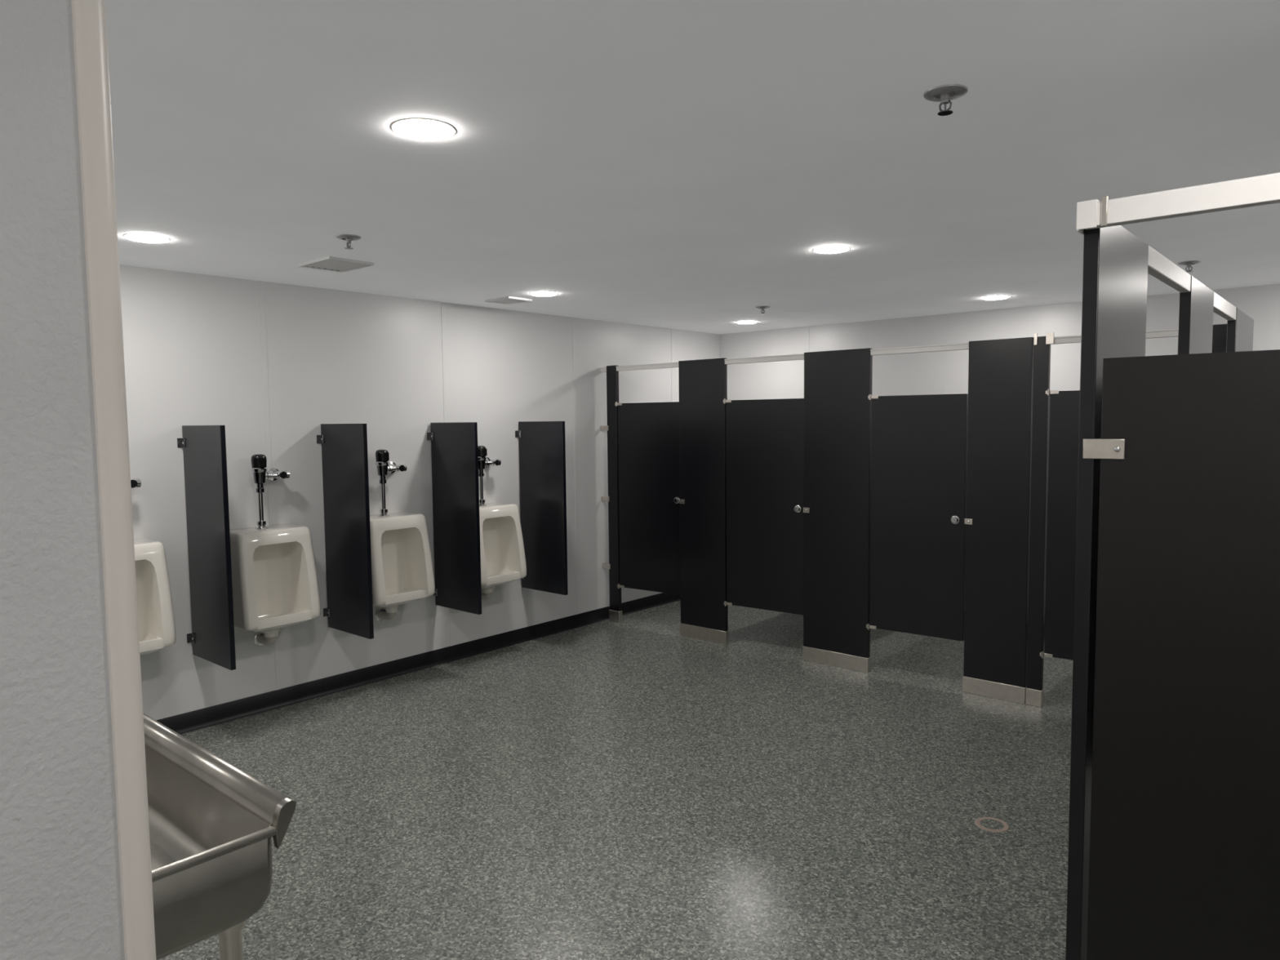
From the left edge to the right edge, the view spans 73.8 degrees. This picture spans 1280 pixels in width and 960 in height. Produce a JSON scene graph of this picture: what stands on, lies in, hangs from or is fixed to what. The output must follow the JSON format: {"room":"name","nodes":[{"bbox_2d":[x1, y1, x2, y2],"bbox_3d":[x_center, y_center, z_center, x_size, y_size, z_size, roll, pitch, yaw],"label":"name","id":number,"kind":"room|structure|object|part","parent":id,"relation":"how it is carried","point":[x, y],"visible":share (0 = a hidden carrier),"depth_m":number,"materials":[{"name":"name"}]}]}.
{"room":"public restroom","nodes":[
{"label":"public restroom","id":0,"kind":"room"},
{"bbox_2d":[0,0,124,959],"bbox_3d":[-1.182,0.425,0.127,0.120,2.430,1.990,3,5,41],"label":"wall","id":1,"kind":"structure","parent":0,"point":[60,895],"depth_m":0.76,"materials":[{"name":"paint"}]},
{"bbox_2d":[71,0,155,959],"bbox_3d":[-0.535,0.365,0.869,0.128,2.430,0.028,3,5,41],"label":"trim","id":2,"kind":"structure","parent":1,"relation":"attached to","point":[89,16],"depth_m":0.80,"materials":[{"name":"white"}]},
{"bbox_2d":[119,264,719,719],"bbox_3d":[-2.013,0.086,5.047,0.120,2.430,8.350,3,5,41],"label":"wall","id":3,"kind":"structure","parent":0,"point":[193,344],"depth_m":5.17,"materials":[{"name":"white paint"}]},
{"bbox_2d":[130,478,176,655],"bbox_3d":[-2.542,0.450,4.129,0.308,1.091,0.430,3,5,41],"label":"urinal","id":4,"kind":"object","parent":3,"relation":"attached to","point":[156,620],"visible":0.21,"depth_m":4.20,"materials":[{"name":"white ceramic"}]},
{"bbox_2d":[133,537,176,655],"bbox_3d":[-2.541,0.591,4.139,0.308,0.553,0.430,3,5,41],"label":"bowl","id":5,"kind":"object","parent":4,"relation":"on","point":[156,620],"depth_m":4.20,"materials":[{"name":"white ceramic"}]},
{"bbox_2d":[177,425,235,670],"bbox_3d":[-2.215,0.331,4.373,0.474,1.220,0.070,3,5,41],"label":"divider","id":6,"kind":"object","parent":3,"relation":"attached to","point":[211,637],"visible":1,"depth_m":4.33,"materials":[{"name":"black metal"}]},
{"bbox_2d":[258,280,280,689],"bbox_3d":[-2.102,0.051,4.849,0.003,2.330,0.028,3,5,41],"label":"trim","id":7,"kind":"structure","parent":3,"relation":"attached to","point":[262,300],"depth_m":4.82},
{"bbox_2d":[229,453,320,645],"bbox_3d":[-2.041,0.404,4.705,0.308,1.091,0.430,3,5,41],"label":"urinal","id":8,"kind":"object","parent":3,"relation":"attached to","point":[275,584],"visible":0.98,"depth_m":4.75,"materials":[{"name":"white ceramic"}]},
{"bbox_2d":[229,523,320,631],"bbox_3d":[-2.039,0.544,4.715,0.308,0.553,0.430,3,5,41],"label":"bowl","id":9,"kind":"object","parent":8,"relation":"on","point":[275,584],"depth_m":4.75,"materials":[{"name":"white ceramic"}]},
{"bbox_2d":[316,423,373,639],"bbox_3d":[-1.708,0.284,4.957,0.474,1.220,0.070,3,5,41],"label":"divider","id":10,"kind":"object","parent":3,"relation":"attached to","point":[344,457],"visible":1,"depth_m":4.92,"materials":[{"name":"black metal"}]},
{"bbox_2d":[369,449,435,621],"bbox_3d":[-1.538,0.357,5.283,0.308,1.091,0.430,3,5,41],"label":"urinal","id":11,"kind":"object","parent":3,"relation":"attached to","point":[402,571],"visible":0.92,"depth_m":5.33,"materials":[{"name":"white ceramic"}]},
{"bbox_2d":[369,511,435,607],"bbox_3d":[-1.536,0.498,5.293,0.308,0.553,0.430,3,5,41],"label":"bowl","id":12,"kind":"object","parent":11,"relation":"on","point":[402,571],"depth_m":5.34,"materials":[{"name":"white ceramic"}]},
{"bbox_2d":[155,592,680,734],"bbox_3d":[-1.947,1.250,5.083,0.022,0.102,8.350,3,5,41],"label":"baseboard","id":13,"kind":"structure","parent":3,"relation":"attached to","point":[195,720],"depth_m":5.45,"materials":[{"name":"black"}]},
{"bbox_2d":[440,302,453,645],"bbox_3d":[-1.302,-0.023,5.768,0.003,2.330,0.028,3,5,41],"label":"trim","id":14,"kind":"structure","parent":3,"relation":"attached to","point":[442,304],"depth_m":5.72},
{"bbox_2d":[426,422,481,614],"bbox_3d":[-1.201,0.238,5.538,0.474,1.220,0.070,3,5,41],"label":"divider","id":15,"kind":"object","parent":3,"relation":"attached to","point":[454,445],"visible":0.98,"depth_m":5.51,"materials":[{"name":"black metal"}]},
{"bbox_2d":[477,445,526,599],"bbox_3d":[-1.037,0.311,5.858,0.308,1.091,0.430,3,5,41],"label":"urinal","id":16,"kind":"object","parent":3,"relation":"attached to","point":[503,558],"visible":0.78,"depth_m":5.92,"materials":[{"name":"white ceramic"}]},
{"bbox_2d":[479,502,526,588],"bbox_3d":[-1.035,0.452,5.868,0.308,0.553,0.430,3,5,41],"label":"bowl","id":17,"kind":"object","parent":16,"relation":"on","point":[503,558],"depth_m":5.93,"materials":[{"name":"white ceramic"}]},
{"bbox_2d":[515,421,568,595],"bbox_3d":[-0.701,0.192,6.112,0.474,1.220,0.070,3,5,41],"label":"divider","id":18,"kind":"object","parent":3,"relation":"attached to","point":[542,446],"visible":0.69,"depth_m":6.08,"materials":[{"name":"black metal"}]},
{"bbox_2d":[572,317,579,613],"bbox_3d":[-0.502,-0.097,6.686,0.003,2.330,0.028,3,5,41],"label":"trim","id":19,"kind":"structure","parent":3,"relation":"attached to","point":[573,318],"depth_m":6.68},
{"bbox_2d":[671,328,674,401],"bbox_3d":[0.297,-0.171,7.604,0.003,2.330,0.028,3,5,41],"label":"trim","id":20,"kind":"structure","parent":3,"relation":"attached to","point":[672,330],"depth_m":7.54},
{"bbox_2d":[159,600,1072,959],"bbox_3d":[0.240,1.460,3.196,5.810,0.100,8.350,3,5,41],"label":"floor","id":21,"kind":"structure","parent":0,"point":[636,788],"depth_m":3.60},
{"bbox_2d":[142,712,296,959],"bbox_3d":[-1.468,1.061,1.939,1.561,0.912,0.670,3,5,41],"label":"sink","id":22,"kind":"object","parent":21,"relation":"on","point":[213,824],"visible":0.32,"depth_m":1.66,"materials":[{"name":"metal"}]},
{"bbox_2d":[600,357,728,644],"bbox_3d":[0.688,0.091,7.138,1.222,2.065,1.660,3,5,41],"label":"stall","id":23,"kind":"object","parent":21,"relation":"on","point":[666,499],"visible":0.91,"depth_m":6.48,"materials":[{"name":"metal"}]},
{"bbox_3d":[0.073,0.136,6.637,0.632,1.494,0.057,2,5,35],"label":"stall door","id":24,"kind":"part","parent":23,"relation":"part of","materials":[{"name":"metal"}]},
{"bbox_2d":[723,347,872,672],"bbox_3d":[1.563,0.135,6.380,1.125,2.065,1.660,3,5,41],"label":"stall","id":25,"kind":"object","parent":21,"relation":"on","point":[798,470],"visible":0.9,"depth_m":5.67,"materials":[{"name":"metal"}]},
{"bbox_3d":[0.861,0.176,5.944,0.640,1.494,0.057,2,5,37],"label":"stall door","id":26,"kind":"part","parent":25,"relation":"part of","materials":[{"name":"metal"}]},
{"bbox_2d":[866,337,1049,704],"bbox_3d":[2.344,0.174,5.703,0.973,2.065,1.660,3,5,41],"label":"stall","id":27,"kind":"object","parent":21,"relation":"on","point":[923,485],"visible":0.88,"depth_m":5.03,"materials":[{"name":"metal"}]},
{"bbox_3d":[1.682,0.218,5.224,0.604,1.494,0.057,3,5,38],"label":"stall door","id":28,"kind":"part","parent":27,"relation":"part of","materials":[{"name":"metal"}]},
{"bbox_3d":[2.709,0.193,5.415,0.032,1.470,1.617,3,5,41],"label":"panel","id":29,"kind":"part","parent":27,"relation":"part of","materials":[{"name":"metal"}]},
{"bbox_2d":[974,817,1008,832],"bbox_3d":[1.410,1.380,3.419,0.128,0.003,0.128,3,5,41],"label":"floor drain","id":30,"kind":"object","parent":21,"relation":"on","point":[988,824],"visible":1,"depth_m":3.41,"materials":[{"name":"silver metal"}]},
{"bbox_2d":[1025,324,1226,707],"bbox_3d":[2.535,0.250,4.486,0.910,2.082,0.069,3,5,41],"label":"stall","id":31,"kind":"object","parent":21,"relation":"on","point":[1060,542],"visible":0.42,"depth_m":4.68,"materials":[{"name":"metal"}]},
{"bbox_3d":[2.483,0.259,4.525,0.642,1.494,0.057,3,5,39],"label":"stall door","id":32,"kind":"part","parent":31,"relation":"part of","materials":[{"name":"metal"}]},
{"bbox_2d":[1065,172,1279,959],"bbox_3d":[2.089,0.422,2.037,1.576,2.094,1.692,3,5,41],"label":"stall","id":33,"kind":"object","parent":21,"relation":"on","point":[1174,854],"visible":1,"depth_m":1.81,"materials":[{"name":"metal"}]},
{"bbox_2d":[1213,292,1253,351],"bbox_3d":[2.477,0.314,3.639,0.055,2.076,1.288,3,5,41],"label":"stall","id":34,"kind":"object","parent":21,"relation":"on","point":[1240,326],"visible":0.11,"depth_m":3.59,"materials":[{"name":"metal"}]},
{"bbox_2d":[105,0,1279,334],"bbox_3d":[0.212,-1.063,3.018,5.810,0.100,8.350,3,5,41],"label":"ceiling","id":35,"kind":"structure","parent":0,"point":[683,165],"depth_m":2.47,"materials":[{"name":"paint"}]},
{"bbox_2d":[122,233,170,243],"bbox_3d":[-2.099,-1.026,3.631,0.176,0.010,0.176,3,5,41],"label":"recessed light","id":36,"kind":"object","parent":35,"relation":"in","point":[144,237],"visible":1,"depth_m":3.60,"materials":[{"name":"white"}]},
{"bbox_2d":[297,256,373,272],"bbox_3d":[-1.520,-1.076,4.265,0.300,0.012,0.240,3,5,41],"label":"ceiling vent","id":37,"kind":"object","parent":35,"relation":"attached to","point":[329,263],"depth_m":4.25,"materials":[{"name":"white metal"}]},
{"bbox_2d":[335,234,360,249],"bbox_3d":[-1.248,-1.017,3.656,0.104,0.050,0.104,3,5,41],"label":"sprinkler","id":38,"kind":"object","parent":35,"relation":"attached to","point":[348,237],"visible":1,"depth_m":3.64,"materials":[{"name":"silver metal"}]},
{"bbox_2d":[390,117,457,140],"bbox_3d":[-0.588,-0.950,2.322,0.176,0.010,0.176,3,5,41],"label":"recessed light","id":39,"kind":"object","parent":35,"relation":"in","point":[417,128],"visible":1,"depth_m":2.30,"materials":[{"name":"white"}]},
{"bbox_2d":[484,296,532,304],"bbox_3d":[-0.863,-1.178,5.598,0.240,0.012,0.200,3,5,41],"label":"ceiling vent","id":40,"kind":"object","parent":35,"relation":"attached to","point":[507,300],"depth_m":5.57,"materials":[{"name":"white metal"}]},
{"bbox_2d":[529,291,557,296],"bbox_3d":[-0.604,-1.164,5.347,0.176,0.010,0.176,3,5,41],"label":"recessed light","id":41,"kind":"object","parent":35,"relation":"in","point":[535,293],"visible":1,"depth_m":5.31,"materials":[{"name":"white"}]},
{"bbox_2d":[736,320,757,324],"bbox_3d":[0.884,-1.302,7.056,0.176,0.010,0.176,3,5,41],"label":"recessed light","id":42,"kind":"object","parent":35,"relation":"in","point":[740,322],"visible":1,"depth_m":7.03,"materials":[{"name":"white"}]},
{"bbox_2d":[755,306,769,314],"bbox_3d":[0.880,-1.214,6.110,0.104,0.050,0.104,3,5,41],"label":"sprinkler","id":43,"kind":"object","parent":35,"relation":"attached to","point":[762,308],"visible":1,"depth_m":6.10,"materials":[{"name":"silver metal"}]},
{"bbox_2d":[812,245,850,253],"bbox_3d":[0.906,-1.088,4.038,0.176,0.010,0.176,3,5,41],"label":"recessed light","id":44,"kind":"object","parent":35,"relation":"in","point":[826,249],"visible":1,"depth_m":4.01,"materials":[{"name":"white"}]},
{"bbox_2d":[923,84,968,115],"bbox_3d":[0.752,-0.929,2.100,0.104,0.050,0.104,3,5,41],"label":"sprinkler","id":45,"kind":"object","parent":35,"relation":"attached to","point":[944,94],"visible":1,"depth_m":2.09,"materials":[{"name":"silver metal"}]},
{"bbox_2d":[981,295,1009,299],"bbox_3d":[2.394,-1.226,5.747,0.176,0.010,0.176,3,5,41],"label":"recessed light","id":46,"kind":"object","parent":35,"relation":"in","point":[993,297],"visible":1,"depth_m":5.71,"materials":[{"name":"white"}]},
{"bbox_2d":[1177,260,1200,272],"bbox_3d":[2.894,-1.122,4.497,0.104,0.050,0.104,3,5,41],"label":"sprinkler","id":47,"kind":"object","parent":35,"relation":"attached to","point":[1188,264],"visible":0.97,"depth_m":4.49,"materials":[{"name":"silver metal"}]},
{"bbox_2d":[720,284,1279,564],"bbox_3d":[3.002,-0.058,6.295,5.810,2.430,0.120,3,5,41],"label":"wall","id":48,"kind":"structure","parent":0,"point":[913,373],"depth_m":6.72,"materials":[{"name":"white paint"}]},
{"bbox_2d":[806,326,808,352],"bbox_3d":[1.477,-0.179,7.531,0.028,2.330,0.003,3,5,41],"label":"trim","id":49,"kind":"structure","parent":48,"relation":"attached to","point":[807,327],"depth_m":7.45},
{"bbox_2d":[942,313,947,394],"bbox_3d":[2.398,-0.132,6.733,0.028,2.330,0.003,3,5,41],"label":"trim","id":50,"kind":"structure","parent":48,"relation":"attached to","point":[945,322],"depth_m":6.67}
]}

